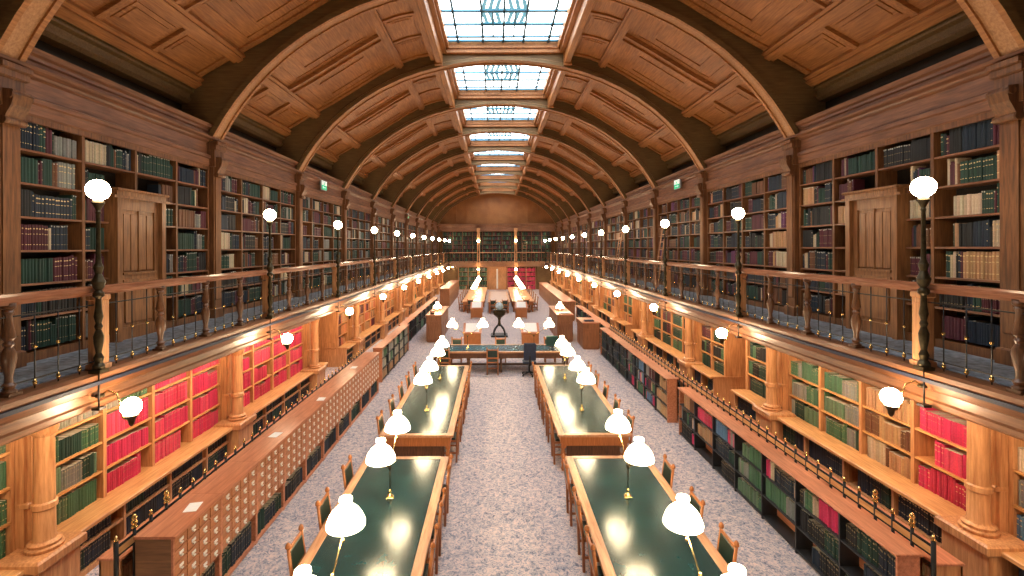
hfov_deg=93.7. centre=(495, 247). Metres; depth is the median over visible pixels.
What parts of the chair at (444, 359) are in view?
backrest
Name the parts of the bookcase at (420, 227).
shelf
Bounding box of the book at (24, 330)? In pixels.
[23,327,25,350]
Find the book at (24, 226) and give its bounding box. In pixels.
[23,225,26,249]
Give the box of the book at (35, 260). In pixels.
[34,259,37,282]
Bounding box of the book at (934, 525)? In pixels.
[933,515,935,538]
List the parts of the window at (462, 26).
stained glass, pane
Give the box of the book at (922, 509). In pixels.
[921,508,923,530]
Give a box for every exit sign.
[320,180,326,190]
[674,179,680,189]
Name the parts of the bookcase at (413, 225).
frame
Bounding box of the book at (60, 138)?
[59,137,61,155]
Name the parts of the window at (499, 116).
pane, stained glass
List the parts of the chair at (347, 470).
post, backrest, post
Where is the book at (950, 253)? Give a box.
[948,252,952,276]
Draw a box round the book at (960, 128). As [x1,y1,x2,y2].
[959,126,961,151]
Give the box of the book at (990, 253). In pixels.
[989,252,991,279]
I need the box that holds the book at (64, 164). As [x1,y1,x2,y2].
[63,163,65,187]
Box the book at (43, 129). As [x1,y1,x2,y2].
[42,127,45,152]
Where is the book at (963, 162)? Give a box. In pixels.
[962,161,964,182]
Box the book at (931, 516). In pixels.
[930,513,932,536]
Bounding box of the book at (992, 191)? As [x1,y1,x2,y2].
[991,189,996,212]
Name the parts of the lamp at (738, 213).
globe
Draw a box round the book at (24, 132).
[23,128,25,148]
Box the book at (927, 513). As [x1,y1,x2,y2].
[926,511,929,535]
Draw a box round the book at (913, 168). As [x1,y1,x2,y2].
[910,166,925,182]
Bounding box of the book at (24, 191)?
[23,190,25,215]
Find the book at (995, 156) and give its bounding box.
[995,156,996,178]
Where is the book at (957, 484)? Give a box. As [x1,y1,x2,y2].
[956,483,963,506]
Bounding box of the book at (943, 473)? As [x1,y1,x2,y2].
[942,472,945,497]
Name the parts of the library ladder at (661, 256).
rail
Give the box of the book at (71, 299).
[70,286,72,309]
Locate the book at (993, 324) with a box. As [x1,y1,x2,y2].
[993,324,999,346]
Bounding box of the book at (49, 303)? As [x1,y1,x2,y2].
[47,288,51,313]
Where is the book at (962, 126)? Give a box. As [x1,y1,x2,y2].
[962,126,963,151]
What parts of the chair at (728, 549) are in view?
post, backrest, rail, post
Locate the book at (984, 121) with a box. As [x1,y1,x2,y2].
[983,120,986,146]
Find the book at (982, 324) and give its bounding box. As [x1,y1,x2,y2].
[981,323,983,344]
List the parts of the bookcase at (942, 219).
shelf, shelf, shelf, shelf, shelf, shelf, shelf, shelf, shelf, shelf, shelf, shelf, shelf, shelf, shelf, shelf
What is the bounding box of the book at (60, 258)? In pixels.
[44,257,61,280]
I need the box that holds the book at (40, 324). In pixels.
[39,320,41,347]
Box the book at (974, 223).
[973,222,975,246]
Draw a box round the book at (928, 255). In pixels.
[927,254,929,274]
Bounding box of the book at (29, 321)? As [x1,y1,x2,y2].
[28,320,31,349]
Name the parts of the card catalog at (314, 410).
drawer, drawer, drawer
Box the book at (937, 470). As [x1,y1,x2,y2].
[937,470,939,494]
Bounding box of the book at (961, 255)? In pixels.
[960,252,962,277]
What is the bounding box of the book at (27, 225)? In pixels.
[27,225,28,249]
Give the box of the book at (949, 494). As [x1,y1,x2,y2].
[948,475,950,501]
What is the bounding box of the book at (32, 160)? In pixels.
[31,158,33,183]
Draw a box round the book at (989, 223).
[986,219,999,246]
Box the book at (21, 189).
[21,189,22,215]
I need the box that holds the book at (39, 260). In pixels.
[38,259,40,282]
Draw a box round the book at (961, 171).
[960,162,962,183]
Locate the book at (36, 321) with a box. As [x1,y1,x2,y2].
[31,320,38,347]
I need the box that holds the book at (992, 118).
[991,118,992,145]
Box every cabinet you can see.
[133,493,223,575]
[188,461,258,575]
[229,437,285,542]
[259,417,307,508]
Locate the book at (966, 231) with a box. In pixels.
[965,223,967,246]
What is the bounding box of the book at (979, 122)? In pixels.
[979,122,980,147]
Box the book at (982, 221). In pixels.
[982,221,983,246]
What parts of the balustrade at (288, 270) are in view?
post, rod, rod, handrail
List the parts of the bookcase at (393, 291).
frame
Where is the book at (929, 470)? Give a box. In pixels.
[928,469,930,490]
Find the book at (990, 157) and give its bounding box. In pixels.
[989,156,991,179]
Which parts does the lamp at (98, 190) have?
globe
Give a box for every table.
[292,456,448,575]
[379,365,468,470]
[430,344,568,372]
[462,287,486,311]
[488,291,509,312]
[508,287,534,311]
[535,365,632,470]
[565,456,728,575]
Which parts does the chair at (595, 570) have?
rail, post, backrest, post, seat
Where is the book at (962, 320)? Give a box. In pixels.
[961,319,964,340]
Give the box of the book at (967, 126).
[966,125,968,150]
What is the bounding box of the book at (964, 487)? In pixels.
[964,487,965,510]
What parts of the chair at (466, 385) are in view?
post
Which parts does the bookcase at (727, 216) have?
shelf, shelf, shelf, shelf, shelf, shelf, shelf, shelf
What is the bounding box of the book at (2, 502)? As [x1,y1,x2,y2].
[0,501,3,525]
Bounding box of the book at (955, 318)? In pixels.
[954,317,963,339]
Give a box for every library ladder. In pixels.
[613,230,622,276]
[653,227,666,286]
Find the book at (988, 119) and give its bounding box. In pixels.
[987,119,988,146]
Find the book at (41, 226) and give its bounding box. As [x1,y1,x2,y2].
[40,225,42,249]
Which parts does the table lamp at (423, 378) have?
lamp shade, lamp shade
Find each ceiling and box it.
[39,0,478,205]
[443,190,479,209]
[514,185,550,208]
[516,0,978,205]
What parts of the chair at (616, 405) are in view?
backrest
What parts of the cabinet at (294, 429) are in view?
drawer, drawer, drawer, drawer, drawer, drawer, drawer, drawer, drawer, drawer, drawer, drawer, drawer, drawer, drawer, drawer, drawer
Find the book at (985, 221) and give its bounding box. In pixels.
[984,220,986,246]
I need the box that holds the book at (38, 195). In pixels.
[38,195,39,216]
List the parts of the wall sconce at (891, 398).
globe, arm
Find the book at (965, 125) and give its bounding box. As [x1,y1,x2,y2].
[964,125,965,150]
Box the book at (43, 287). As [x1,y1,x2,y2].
[43,287,57,312]
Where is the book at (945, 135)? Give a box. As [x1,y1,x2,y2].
[944,134,949,154]
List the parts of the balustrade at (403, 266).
post, handrail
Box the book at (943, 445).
[941,444,956,467]
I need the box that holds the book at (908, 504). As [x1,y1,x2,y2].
[907,499,909,521]
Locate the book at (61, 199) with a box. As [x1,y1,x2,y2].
[59,198,62,218]
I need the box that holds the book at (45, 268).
[44,259,46,281]
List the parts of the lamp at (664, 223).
globe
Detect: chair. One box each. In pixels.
[285,524,305,575]
[315,486,331,530]
[341,454,353,489]
[376,409,390,446]
[388,394,394,416]
[397,381,403,400]
[405,371,410,388]
[412,361,416,377]
[423,523,439,575]
[426,487,446,573]
[436,454,452,526]
[438,348,450,364]
[444,409,462,462]
[450,337,462,362]
[456,394,465,441]
[459,381,467,423]
[462,370,469,409]
[464,361,471,396]
[467,299,473,312]
[486,348,498,374]
[490,299,495,313]
[495,337,505,362]
[502,299,507,312]
[522,343,535,376]
[531,296,538,310]
[532,361,538,397]
[535,370,542,409]
[538,381,547,424]
[542,394,555,442]
[544,336,555,362]
[547,410,565,464]
[561,454,583,526]
[572,486,597,572]
[584,525,603,575]
[587,361,591,372]
[594,370,599,386]
[603,380,608,398]
[613,394,620,408]
[620,409,634,454]
[662,454,675,487]
[689,486,704,519]
[717,522,739,564]
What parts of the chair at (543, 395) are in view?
post, post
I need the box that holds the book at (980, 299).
[978,286,995,311]
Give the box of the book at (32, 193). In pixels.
[31,192,33,216]
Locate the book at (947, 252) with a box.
[946,251,953,276]
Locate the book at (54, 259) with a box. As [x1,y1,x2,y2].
[53,258,56,280]
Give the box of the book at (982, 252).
[981,251,999,279]
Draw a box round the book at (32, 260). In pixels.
[31,259,33,282]
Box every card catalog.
[284,401,325,481]
[304,388,339,458]
[320,377,351,439]
[334,367,362,424]
[347,359,371,411]
[357,352,379,400]
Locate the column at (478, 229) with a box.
[477,228,479,286]
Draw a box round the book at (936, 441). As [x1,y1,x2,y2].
[935,440,942,464]
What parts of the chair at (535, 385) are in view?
post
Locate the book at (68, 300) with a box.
[67,286,69,310]
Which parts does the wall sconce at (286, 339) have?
globe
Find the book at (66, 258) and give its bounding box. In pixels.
[65,257,67,279]
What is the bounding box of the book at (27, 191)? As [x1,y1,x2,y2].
[26,190,28,215]
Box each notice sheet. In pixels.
[182,502,202,512]
[268,432,282,437]
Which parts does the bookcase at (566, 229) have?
shelf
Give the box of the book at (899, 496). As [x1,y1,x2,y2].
[898,494,901,516]
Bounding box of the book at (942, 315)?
[942,315,955,336]
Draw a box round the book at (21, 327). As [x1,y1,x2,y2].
[21,327,22,349]
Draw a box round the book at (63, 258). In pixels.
[62,257,65,280]
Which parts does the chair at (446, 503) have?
post, post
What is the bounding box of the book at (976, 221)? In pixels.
[976,221,977,246]
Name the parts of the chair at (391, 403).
post, backrest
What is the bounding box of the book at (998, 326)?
[997,325,999,346]
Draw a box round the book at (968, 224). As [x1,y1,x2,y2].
[967,223,969,246]
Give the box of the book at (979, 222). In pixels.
[978,221,981,246]
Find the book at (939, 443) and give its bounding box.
[938,442,946,466]
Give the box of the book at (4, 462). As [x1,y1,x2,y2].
[0,461,5,487]
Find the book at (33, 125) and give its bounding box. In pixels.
[32,123,34,150]
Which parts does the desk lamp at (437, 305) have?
lamp shade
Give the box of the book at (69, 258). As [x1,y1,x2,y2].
[68,257,70,279]
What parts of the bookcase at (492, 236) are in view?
shelf, shelf, shelf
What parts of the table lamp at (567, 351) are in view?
lamp shade, lamp shade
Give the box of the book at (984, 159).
[983,157,985,180]
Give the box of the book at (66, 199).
[65,198,68,218]
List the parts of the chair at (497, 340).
backrest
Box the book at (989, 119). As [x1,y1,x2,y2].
[989,119,990,145]
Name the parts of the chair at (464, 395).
post, post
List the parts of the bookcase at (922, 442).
shelf, shelf, shelf, shelf, frame, shelf, shelf, shelf, shelf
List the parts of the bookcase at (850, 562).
shelf, shelf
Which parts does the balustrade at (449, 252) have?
handrail, rail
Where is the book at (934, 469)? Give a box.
[933,468,937,493]
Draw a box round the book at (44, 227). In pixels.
[43,226,45,249]
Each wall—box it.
[34,40,379,196]
[438,193,555,288]
[600,35,984,203]
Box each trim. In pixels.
[0,47,437,230]
[0,262,448,446]
[438,223,555,231]
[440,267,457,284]
[449,262,544,266]
[456,200,537,223]
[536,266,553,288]
[545,262,1023,440]
[556,44,1023,230]
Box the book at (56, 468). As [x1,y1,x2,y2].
[56,468,57,494]
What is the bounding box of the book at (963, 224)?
[962,223,964,246]
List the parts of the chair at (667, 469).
post, backrest, post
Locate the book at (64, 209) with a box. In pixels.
[63,198,65,218]
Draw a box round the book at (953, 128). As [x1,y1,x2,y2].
[952,128,953,153]
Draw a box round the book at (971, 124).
[971,124,972,149]
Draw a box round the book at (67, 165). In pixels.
[66,163,69,187]
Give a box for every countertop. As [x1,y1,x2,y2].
[0,570,23,575]
[57,426,232,575]
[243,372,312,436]
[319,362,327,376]
[339,342,355,348]
[339,342,355,361]
[359,325,382,337]
[359,325,382,351]
[385,312,399,321]
[385,312,399,332]
[404,303,412,315]
[415,297,422,309]
[572,294,581,306]
[597,309,613,316]
[597,309,613,323]
[616,320,630,325]
[616,320,630,333]
[631,329,640,332]
[631,329,640,341]
[645,337,684,357]
[645,337,684,370]
[691,365,723,378]
[691,365,723,392]
[731,389,765,404]
[731,389,765,422]
[777,416,965,547]
[1001,552,1023,569]
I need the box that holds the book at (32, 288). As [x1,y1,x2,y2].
[29,288,46,313]
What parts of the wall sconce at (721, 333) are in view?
globe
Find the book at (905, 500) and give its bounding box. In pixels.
[904,497,906,519]
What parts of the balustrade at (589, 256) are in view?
handrail, post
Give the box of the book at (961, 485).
[959,484,963,507]
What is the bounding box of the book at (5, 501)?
[0,500,6,523]
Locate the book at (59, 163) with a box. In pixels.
[52,162,60,186]
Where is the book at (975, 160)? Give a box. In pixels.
[974,159,976,181]
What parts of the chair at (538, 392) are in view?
post, post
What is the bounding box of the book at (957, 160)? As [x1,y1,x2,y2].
[955,158,971,183]
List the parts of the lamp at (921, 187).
globe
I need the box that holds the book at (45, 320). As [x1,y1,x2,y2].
[31,319,46,345]
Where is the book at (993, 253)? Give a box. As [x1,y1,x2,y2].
[992,252,995,279]
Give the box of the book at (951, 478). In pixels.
[950,476,953,502]
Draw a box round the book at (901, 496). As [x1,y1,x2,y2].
[901,496,903,517]
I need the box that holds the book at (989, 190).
[989,190,990,212]
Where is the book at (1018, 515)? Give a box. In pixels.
[1016,514,1023,538]
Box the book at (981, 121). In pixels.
[981,121,982,147]
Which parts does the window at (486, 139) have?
stained glass, pane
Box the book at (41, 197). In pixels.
[40,196,43,216]
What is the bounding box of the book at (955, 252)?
[953,251,957,277]
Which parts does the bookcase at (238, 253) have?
shelf, shelf, shelf, shelf, shelf, shelf, shelf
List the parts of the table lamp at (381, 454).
lamp shade, post, lamp shade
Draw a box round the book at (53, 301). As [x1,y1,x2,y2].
[52,288,54,312]
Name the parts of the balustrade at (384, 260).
post, handrail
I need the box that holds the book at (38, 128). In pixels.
[37,125,39,150]
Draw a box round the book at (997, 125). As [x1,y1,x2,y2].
[997,125,998,144]
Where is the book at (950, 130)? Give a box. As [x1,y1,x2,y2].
[949,129,951,153]
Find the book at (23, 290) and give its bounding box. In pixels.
[23,290,40,314]
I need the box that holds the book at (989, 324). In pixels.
[989,324,990,346]
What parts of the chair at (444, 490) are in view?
seat, post, post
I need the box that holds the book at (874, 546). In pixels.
[873,540,875,565]
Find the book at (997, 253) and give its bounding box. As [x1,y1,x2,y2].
[996,252,999,280]
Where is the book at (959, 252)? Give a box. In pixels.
[958,251,965,277]
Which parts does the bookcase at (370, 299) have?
frame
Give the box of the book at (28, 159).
[27,158,30,182]
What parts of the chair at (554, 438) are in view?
post, post, seat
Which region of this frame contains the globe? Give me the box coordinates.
[491,301,507,336]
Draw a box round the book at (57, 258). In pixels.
[57,258,58,280]
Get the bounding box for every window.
[428,0,575,53]
[447,65,552,98]
[458,106,539,126]
[465,133,530,145]
[470,151,525,159]
[473,164,521,170]
[476,174,517,178]
[478,182,515,185]
[480,188,513,190]
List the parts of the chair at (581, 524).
backrest, post, post, seat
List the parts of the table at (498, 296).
frame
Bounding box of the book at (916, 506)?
[915,504,918,527]
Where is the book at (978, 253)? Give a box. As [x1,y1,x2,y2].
[977,252,980,278]
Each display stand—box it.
[463,323,481,343]
[470,302,482,318]
[515,302,527,318]
[521,323,539,343]
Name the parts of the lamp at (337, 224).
globe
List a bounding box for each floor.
[0,263,433,391]
[85,289,820,575]
[553,261,1014,386]
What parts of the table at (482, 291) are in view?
frame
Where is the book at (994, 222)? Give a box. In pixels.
[992,220,996,246]
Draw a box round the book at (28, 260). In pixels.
[27,259,30,282]
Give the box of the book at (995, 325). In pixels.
[995,325,996,346]
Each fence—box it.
[113,348,363,575]
[610,323,936,575]
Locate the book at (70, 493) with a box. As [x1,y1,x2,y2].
[65,492,71,516]
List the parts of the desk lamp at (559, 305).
lamp shade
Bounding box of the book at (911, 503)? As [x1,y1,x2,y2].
[909,501,912,517]
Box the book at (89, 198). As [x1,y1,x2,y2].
[89,198,91,220]
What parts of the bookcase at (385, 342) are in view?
shelf, shelf, shelf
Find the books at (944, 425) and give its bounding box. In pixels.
[0,124,1023,575]
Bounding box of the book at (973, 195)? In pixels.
[971,194,974,213]
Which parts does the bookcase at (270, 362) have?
shelf, shelf, shelf, frame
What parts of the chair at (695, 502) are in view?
post, backrest, rail, post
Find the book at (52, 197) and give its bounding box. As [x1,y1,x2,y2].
[51,196,53,217]
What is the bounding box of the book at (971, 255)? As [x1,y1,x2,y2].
[970,252,972,278]
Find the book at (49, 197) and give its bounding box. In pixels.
[48,196,50,217]
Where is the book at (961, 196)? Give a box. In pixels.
[960,195,963,214]
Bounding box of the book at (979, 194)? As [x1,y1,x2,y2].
[978,193,981,213]
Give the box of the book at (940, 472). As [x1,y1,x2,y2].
[939,471,941,496]
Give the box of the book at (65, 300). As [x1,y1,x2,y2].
[52,286,66,310]
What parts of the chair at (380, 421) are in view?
post, backrest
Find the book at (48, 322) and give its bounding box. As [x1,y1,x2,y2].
[35,318,49,345]
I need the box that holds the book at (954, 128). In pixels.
[954,128,955,152]
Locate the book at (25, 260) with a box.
[24,259,26,283]
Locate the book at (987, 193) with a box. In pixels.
[986,190,988,212]
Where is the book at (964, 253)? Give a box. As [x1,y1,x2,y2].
[963,252,966,277]
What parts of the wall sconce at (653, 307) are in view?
globe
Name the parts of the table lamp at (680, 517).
lamp shade, arm, lamp shade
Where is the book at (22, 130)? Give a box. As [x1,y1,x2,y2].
[21,128,23,147]
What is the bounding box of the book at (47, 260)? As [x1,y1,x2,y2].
[46,259,49,281]
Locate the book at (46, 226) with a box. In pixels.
[46,226,47,249]
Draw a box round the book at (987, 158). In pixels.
[986,156,988,179]
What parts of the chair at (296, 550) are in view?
post, rail, backrest, post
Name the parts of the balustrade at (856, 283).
rod, rod, rod, rod, rod, handrail, rod, rod, rod, rod, rod, post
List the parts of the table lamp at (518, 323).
lamp shade, lamp shade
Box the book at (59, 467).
[56,466,60,492]
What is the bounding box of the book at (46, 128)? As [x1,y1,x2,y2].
[42,126,48,153]
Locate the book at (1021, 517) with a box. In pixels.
[1020,516,1023,540]
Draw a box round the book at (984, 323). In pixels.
[984,323,999,345]
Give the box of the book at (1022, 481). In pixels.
[1021,480,1023,507]
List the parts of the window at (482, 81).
pane, stained glass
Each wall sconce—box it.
[94,390,141,425]
[266,329,292,349]
[335,305,352,318]
[372,292,385,302]
[614,288,627,299]
[650,301,666,314]
[716,323,740,343]
[880,380,926,416]
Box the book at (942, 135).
[941,133,948,155]
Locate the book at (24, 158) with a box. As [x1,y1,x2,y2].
[23,157,26,182]
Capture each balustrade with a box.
[0,286,104,397]
[85,269,267,369]
[261,263,336,317]
[331,259,373,296]
[369,257,395,284]
[393,256,411,277]
[409,255,422,273]
[421,254,431,269]
[431,253,438,266]
[438,253,443,264]
[443,252,448,263]
[449,252,544,261]
[546,252,550,261]
[550,252,557,263]
[556,253,565,266]
[564,253,574,268]
[573,254,587,272]
[585,255,605,277]
[602,256,630,284]
[627,259,671,295]
[666,262,746,315]
[741,268,936,366]
[916,283,1023,394]
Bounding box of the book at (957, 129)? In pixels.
[956,127,958,152]
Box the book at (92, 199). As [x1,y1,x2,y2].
[92,199,93,220]
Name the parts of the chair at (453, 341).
backrest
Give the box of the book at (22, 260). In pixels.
[21,259,23,283]
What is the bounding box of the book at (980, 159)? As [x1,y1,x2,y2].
[979,157,984,180]
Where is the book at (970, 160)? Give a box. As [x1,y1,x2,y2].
[969,160,970,181]
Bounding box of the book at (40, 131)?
[39,125,41,151]
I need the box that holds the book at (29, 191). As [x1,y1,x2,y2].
[29,191,30,216]
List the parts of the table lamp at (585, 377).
lamp shade, lamp shade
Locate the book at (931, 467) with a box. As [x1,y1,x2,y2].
[931,467,933,491]
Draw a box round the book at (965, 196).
[964,195,966,214]
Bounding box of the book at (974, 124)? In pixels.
[973,123,976,148]
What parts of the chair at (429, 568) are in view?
seat, post, post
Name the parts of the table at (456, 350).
frame, leg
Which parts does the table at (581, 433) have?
leg, frame, modesty panel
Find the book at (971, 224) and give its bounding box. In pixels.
[970,223,972,246]
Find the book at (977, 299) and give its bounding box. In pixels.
[976,298,978,311]
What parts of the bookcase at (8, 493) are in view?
shelf, shelf, shelf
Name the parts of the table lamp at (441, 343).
lamp shade, lamp shade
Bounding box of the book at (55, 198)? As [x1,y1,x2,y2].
[54,197,57,217]
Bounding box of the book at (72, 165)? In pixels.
[69,164,74,188]
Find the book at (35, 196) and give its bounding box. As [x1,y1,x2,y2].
[34,195,37,216]
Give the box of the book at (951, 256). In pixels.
[950,255,952,277]
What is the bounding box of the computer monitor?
[546,336,557,348]
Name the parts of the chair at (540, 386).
post, post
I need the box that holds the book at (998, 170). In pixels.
[997,150,999,178]
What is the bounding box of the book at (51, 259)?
[35,258,52,281]
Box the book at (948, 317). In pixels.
[947,316,963,338]
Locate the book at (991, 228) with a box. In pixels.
[990,227,992,246]
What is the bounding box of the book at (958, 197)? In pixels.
[957,195,959,214]
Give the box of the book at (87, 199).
[85,198,89,220]
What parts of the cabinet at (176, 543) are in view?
drawer, drawer, drawer, drawer, drawer, drawer, drawer, drawer, drawer, drawer, drawer, drawer, drawer, drawer, drawer, drawer, drawer, drawer, drawer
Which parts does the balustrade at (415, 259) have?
post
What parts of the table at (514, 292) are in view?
frame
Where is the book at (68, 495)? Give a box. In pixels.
[62,494,69,518]
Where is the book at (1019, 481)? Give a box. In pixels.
[1018,480,1020,505]
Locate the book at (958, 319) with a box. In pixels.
[957,318,963,339]
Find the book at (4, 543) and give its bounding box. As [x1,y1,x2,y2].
[0,529,5,557]
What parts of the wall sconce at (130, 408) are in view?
wall plate, arm, globe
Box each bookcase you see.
[0,442,14,555]
[20,115,208,362]
[55,358,221,497]
[97,358,354,575]
[221,171,295,313]
[243,325,303,401]
[303,194,341,292]
[338,307,347,346]
[347,206,370,283]
[359,297,375,330]
[373,324,409,381]
[375,214,390,276]
[385,288,394,316]
[394,219,404,256]
[399,297,437,340]
[407,223,415,268]
[411,279,418,299]
[418,226,424,266]
[421,275,426,293]
[426,228,430,253]
[433,230,436,252]
[442,231,551,260]
[458,267,487,289]
[507,267,535,288]
[557,230,561,259]
[563,228,568,263]
[570,226,577,265]
[576,305,612,330]
[577,279,581,294]
[579,223,588,266]
[588,282,592,300]
[591,219,602,269]
[600,328,677,422]
[603,287,618,312]
[606,213,623,275]
[612,331,964,575]
[623,295,631,321]
[627,205,652,282]
[652,309,684,352]
[658,192,699,292]
[677,387,923,575]
[700,323,724,375]
[707,169,786,311]
[746,340,765,389]
[788,355,966,483]
[798,111,999,359]
[1009,436,1023,536]
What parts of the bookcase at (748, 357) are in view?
shelf, shelf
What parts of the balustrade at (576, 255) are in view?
post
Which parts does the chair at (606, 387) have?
backrest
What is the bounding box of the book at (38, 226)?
[37,225,40,249]
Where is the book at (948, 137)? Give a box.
[947,136,949,154]
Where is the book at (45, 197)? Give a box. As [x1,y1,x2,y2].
[42,195,47,217]
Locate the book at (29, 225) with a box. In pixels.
[29,225,30,249]
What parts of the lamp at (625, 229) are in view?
globe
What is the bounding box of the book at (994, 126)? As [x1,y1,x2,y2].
[993,124,996,144]
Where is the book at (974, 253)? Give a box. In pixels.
[973,251,980,278]
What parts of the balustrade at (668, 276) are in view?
handrail, post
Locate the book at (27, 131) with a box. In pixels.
[26,125,28,148]
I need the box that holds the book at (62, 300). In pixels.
[58,287,63,311]
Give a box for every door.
[90,187,169,342]
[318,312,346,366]
[402,289,408,316]
[488,267,505,289]
[588,288,594,311]
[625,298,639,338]
[712,333,745,407]
[841,184,920,339]
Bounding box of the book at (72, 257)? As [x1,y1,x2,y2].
[57,255,73,279]
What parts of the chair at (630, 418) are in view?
backrest, post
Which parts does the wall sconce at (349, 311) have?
globe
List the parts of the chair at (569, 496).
post, post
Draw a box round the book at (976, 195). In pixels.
[975,194,977,213]
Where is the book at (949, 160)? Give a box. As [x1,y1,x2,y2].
[948,159,954,184]
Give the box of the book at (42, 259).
[40,258,43,281]
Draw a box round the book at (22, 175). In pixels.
[21,157,23,181]
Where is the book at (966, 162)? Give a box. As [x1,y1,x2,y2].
[965,160,969,182]
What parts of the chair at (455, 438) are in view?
post, post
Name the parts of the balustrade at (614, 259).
handrail, post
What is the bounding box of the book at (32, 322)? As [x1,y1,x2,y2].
[31,320,33,348]
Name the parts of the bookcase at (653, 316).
frame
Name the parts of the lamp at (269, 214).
globe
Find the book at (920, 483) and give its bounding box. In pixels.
[918,465,929,485]
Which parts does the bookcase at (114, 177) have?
shelf, shelf, shelf, shelf, shelf, shelf, shelf, shelf, shelf, shelf, shelf, shelf, shelf, shelf, shelf, shelf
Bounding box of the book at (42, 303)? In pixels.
[30,289,44,314]
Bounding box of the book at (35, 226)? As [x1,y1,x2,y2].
[34,225,37,249]
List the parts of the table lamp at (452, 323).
lamp shade, lamp shade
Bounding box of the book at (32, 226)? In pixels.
[31,225,34,249]
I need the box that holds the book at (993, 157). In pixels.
[991,155,996,178]
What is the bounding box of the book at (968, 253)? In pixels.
[966,251,977,278]
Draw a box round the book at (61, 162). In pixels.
[61,162,62,187]
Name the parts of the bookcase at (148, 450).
shelf, shelf, shelf, shelf, shelf, shelf, frame, shelf, shelf, shelf, shelf, shelf, shelf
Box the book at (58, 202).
[57,197,59,218]
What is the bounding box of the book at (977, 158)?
[977,158,978,180]
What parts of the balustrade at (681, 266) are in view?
handrail, rod, rod, rod, rod, post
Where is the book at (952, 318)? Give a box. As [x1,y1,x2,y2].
[951,317,953,338]
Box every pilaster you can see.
[0,59,33,372]
[0,423,86,575]
[206,141,228,317]
[214,349,256,456]
[294,173,307,296]
[300,318,326,392]
[341,191,350,285]
[346,302,364,358]
[370,201,377,258]
[374,292,388,338]
[390,209,395,261]
[394,285,405,323]
[405,214,409,255]
[408,280,417,313]
[415,218,419,254]
[418,277,426,305]
[424,221,427,262]
[427,273,433,298]
[431,224,433,253]
[434,271,439,294]
[437,226,439,252]
[439,270,444,286]
[550,269,555,285]
[554,226,556,252]
[555,270,560,289]
[560,223,562,262]
[561,273,568,293]
[567,221,570,264]
[569,276,577,299]
[575,218,579,266]
[579,280,588,306]
[586,214,590,268]
[592,285,603,316]
[600,208,606,272]
[610,291,623,330]
[620,201,627,276]
[636,301,654,348]
[649,190,658,283]
[677,317,703,380]
[694,172,707,295]
[752,347,795,439]
[778,139,800,315]
[934,421,1023,575]
[985,55,1023,366]
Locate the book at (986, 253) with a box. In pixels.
[985,252,988,279]
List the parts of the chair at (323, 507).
post, rail, backrest, post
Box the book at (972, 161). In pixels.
[971,160,973,181]
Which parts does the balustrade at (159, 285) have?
post, rod, rod, rod, rod, rod, handrail, rod, rod, rod, rod, rod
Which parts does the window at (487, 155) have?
pane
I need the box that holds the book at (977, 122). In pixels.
[977,122,978,148]
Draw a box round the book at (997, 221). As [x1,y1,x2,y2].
[996,220,998,246]
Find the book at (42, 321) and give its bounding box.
[41,320,44,346]
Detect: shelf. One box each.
[363,330,380,351]
[388,317,398,332]
[648,344,678,370]
[694,374,710,392]
[734,394,755,422]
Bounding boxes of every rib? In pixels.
[0,0,1023,61]
[182,0,825,141]
[276,54,725,173]
[327,99,671,190]
[359,127,638,201]
[380,146,615,208]
[396,160,599,213]
[410,170,586,217]
[420,179,574,219]
[428,185,566,222]
[434,191,559,225]
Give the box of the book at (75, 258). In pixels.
[74,257,76,279]
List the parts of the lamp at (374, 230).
globe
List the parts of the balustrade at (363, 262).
post, handrail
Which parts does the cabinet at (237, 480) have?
drawer, drawer, drawer, drawer, drawer, drawer, drawer, drawer, drawer, drawer, drawer, drawer, drawer, drawer, drawer, drawer, drawer, drawer, drawer, drawer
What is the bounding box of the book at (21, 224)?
[21,224,22,249]
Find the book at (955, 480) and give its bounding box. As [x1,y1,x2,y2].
[953,478,963,504]
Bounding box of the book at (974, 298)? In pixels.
[973,297,975,310]
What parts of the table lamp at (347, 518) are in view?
lamp shade, arm, lamp shade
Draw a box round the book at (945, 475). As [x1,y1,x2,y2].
[944,474,947,499]
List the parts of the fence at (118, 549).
post, post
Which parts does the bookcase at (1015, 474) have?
shelf, shelf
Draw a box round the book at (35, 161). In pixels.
[34,160,37,183]
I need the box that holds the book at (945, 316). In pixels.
[945,316,946,337]
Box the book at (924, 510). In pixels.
[924,510,925,532]
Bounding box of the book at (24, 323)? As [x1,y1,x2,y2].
[21,320,27,350]
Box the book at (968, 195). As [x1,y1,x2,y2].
[967,194,971,214]
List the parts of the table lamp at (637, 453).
lamp shade, post, lamp shade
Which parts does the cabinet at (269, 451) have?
drawer, drawer, drawer, drawer, drawer, drawer, drawer, drawer, drawer, drawer, drawer, drawer, drawer, drawer, drawer, drawer, drawer, drawer, drawer, drawer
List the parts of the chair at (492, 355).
post, backrest, post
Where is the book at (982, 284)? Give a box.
[970,283,987,310]
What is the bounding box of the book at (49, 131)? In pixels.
[48,130,51,153]
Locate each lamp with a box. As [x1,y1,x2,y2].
[85,180,110,410]
[264,209,275,339]
[294,495,365,575]
[334,221,341,311]
[366,410,409,498]
[371,227,377,296]
[395,231,399,287]
[411,234,414,273]
[414,356,437,410]
[422,236,425,276]
[430,336,448,378]
[431,237,433,266]
[433,302,440,311]
[438,238,440,270]
[447,318,487,347]
[513,318,554,336]
[554,238,556,264]
[555,336,574,378]
[556,302,563,311]
[561,237,563,272]
[569,356,595,410]
[570,235,573,269]
[582,233,585,280]
[599,230,603,286]
[605,409,654,498]
[622,226,628,295]
[661,220,668,310]
[663,493,745,575]
[732,207,744,337]
[910,177,936,407]
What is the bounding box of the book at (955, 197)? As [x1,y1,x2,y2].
[954,196,956,215]
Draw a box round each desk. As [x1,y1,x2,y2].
[425,306,448,341]
[439,280,458,307]
[539,282,575,320]
[549,306,573,341]
[576,317,600,348]

